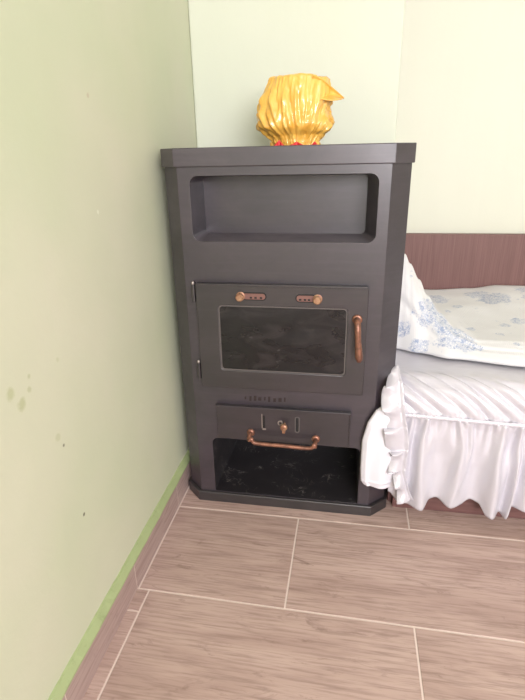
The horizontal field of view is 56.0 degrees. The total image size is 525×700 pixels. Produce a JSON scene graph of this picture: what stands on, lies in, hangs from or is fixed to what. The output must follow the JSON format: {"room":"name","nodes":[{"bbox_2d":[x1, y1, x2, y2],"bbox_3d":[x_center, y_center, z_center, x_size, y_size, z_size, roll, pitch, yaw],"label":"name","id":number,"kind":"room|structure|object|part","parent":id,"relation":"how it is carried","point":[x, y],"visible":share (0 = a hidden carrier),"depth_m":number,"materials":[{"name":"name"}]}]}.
{"room":"bedroom","nodes":[
{"label":"bedroom","id":0,"kind":"room"},
{"bbox_2d":[0,0,196,699],"bbox_3d":[-0.586,-0.238,-0.235,0.120,2.600,4.720,3,22,10],"label":"wall","id":1,"kind":"structure","parent":0,"point":[94,432],"depth_m":0.92,"materials":[{"name":"paint"}]},
{"bbox_2d":[48,449,190,699],"bbox_3d":[-0.539,1.024,-0.032,0.016,0.102,4.188,3,22,10],"label":"baseboard","id":2,"kind":"structure","parent":1,"relation":"attached to","point":[81,668],"depth_m":1.11,"materials":[{"name":"brown wood"}]},
{"bbox_2d":[188,0,405,147],"bbox_3d":[0.130,-0.989,1.627,0.605,2.600,0.520,3,22,10],"label":"wall","id":3,"kind":"structure","parent":0,"point":[237,46],"depth_m":1.41,"materials":[{"name":"paint"}]},
{"bbox_2d":[83,487,524,699],"bbox_3d":[1.002,1.095,-0.157,3.340,0.001,5.007,3,22,10],"label":"floor","id":4,"kind":"structure","parent":0,"point":[234,601],"depth_m":1.14,"materials":[{"name":"brown tile"}]},
{"bbox_2d":[160,143,416,515],"bbox_3d":[0.078,-0.055,1.445,0.607,1.000,0.442,3,22,10],"label":"wood stove","id":5,"kind":"object","parent":4,"relation":"on","point":[288,260],"visible":1,"depth_m":1.27,"materials":[{"name":"black metal"}]},
{"bbox_3d":[-0.057,-0.132,1.232,0.023,0.023,0.020,3,22,10],"label":"slider knob","id":6,"kind":"part","parent":5,"relation":"part of","materials":[{"name":"gold metal"}]},
{"bbox_3d":[0.046,-0.028,1.275,0.433,0.290,0.015,3,22,10],"label":"door","id":7,"kind":"part","parent":5,"relation":"part of","materials":[{"name":"metal"}]},
{"bbox_3d":[0.050,-0.025,1.272,0.323,0.175,0.003,3,22,10],"label":"glass pane","id":8,"kind":"part","parent":5,"relation":"part of","materials":[{"name":"black glass"}]},
{"bbox_3d":[0.055,0.208,1.371,0.372,0.108,0.009,3,22,10],"label":"ash drawer","id":9,"kind":"part","parent":5,"relation":"part of","materials":[{"name":"metal"}]},
{"bbox_3d":[0.054,0.248,1.361,0.205,0.035,0.038,3,22,10],"label":"drawer pull","id":10,"kind":"part","parent":5,"relation":"part of","materials":[{"name":"orange metal"}]},
{"bbox_3d":[0.059,0.212,1.353,0.021,0.028,0.025,3,22,10],"label":"damper knob","id":11,"kind":"part","parent":5,"relation":"part of","materials":[{"name":"gold metal"}]},
{"bbox_3d":[0.073,-0.510,1.293,0.603,0.042,0.389,3,22,10],"label":"plate","id":12,"kind":"part","parent":5,"relation":"part of","materials":[{"name":"black metal"}]},
{"bbox_2d":[256,73,343,145],"bbox_3d":[0.085,-0.599,1.234,0.205,0.164,0.182,-8,23,-17],"label":"vase","id":13,"kind":"object","parent":5,"relation":"on","point":[292,109],"visible":1,"depth_m":1.18,"materials":[{"name":"yellow ceramic"}]},
{"bbox_3d":[0.134,-0.122,1.201,0.023,0.023,0.020,3,22,10],"label":"slider knob","id":14,"kind":"part","parent":5,"relation":"part of","materials":[{"name":"gold metal"}]},
{"bbox_3d":[0.234,-0.027,1.210,0.025,0.114,0.045,-1,22,1],"label":"door handle","id":15,"kind":"part","parent":5,"relation":"part of","materials":[{"name":"orange metal"}]},
{"bbox_2d":[386,233,524,518],"bbox_3d":[1.391,0.048,1.533,1.948,0.690,0.770,3,22,10],"label":"bed","id":16,"kind":"object","parent":4,"relation":"on","point":[439,260],"visible":0.16,"depth_m":1.87,"materials":[{"name":"red laminate"}]},
{"bbox_2d":[360,348,524,519],"bbox_3d":[1.328,0.152,1.516,2.019,0.415,0.822,3,22,10],"label":"bed skirt","id":17,"kind":"object","parent":16,"relation":"on","point":[452,431],"visible":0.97,"depth_m":1.30,"materials":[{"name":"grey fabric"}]},
{"bbox_2d":[397,254,524,366],"bbox_3d":[1.250,-0.179,1.490,1.672,0.282,0.660,3,22,10],"label":"quilt","id":18,"kind":"object","parent":17,"relation":"on","point":[486,324],"visible":0.84,"depth_m":1.46,"materials":[{"name":"fabric"}]},
{"bbox_3d":[1.322,0.365,1.264,1.906,0.300,0.024,3,22,10],"label":"rail","id":19,"kind":"part","parent":16,"relation":"part of","materials":[{"name":"brown wood"}]},
{"bbox_3d":[1.454,-0.087,1.871,1.948,0.690,0.030,3,22,10],"label":"headboard","id":20,"kind":"part","parent":16,"relation":"part of","materials":[{"name":"red laminate"}]},
{"bbox_2d":[395,0,524,233],"bbox_3d":[1.691,-0.993,1.552,2.495,2.600,0.120,3,22,10],"label":"wall","id":21,"kind":"structure","parent":0,"point":[461,99],"depth_m":1.74,"materials":[{"name":"paint"}]}
]}

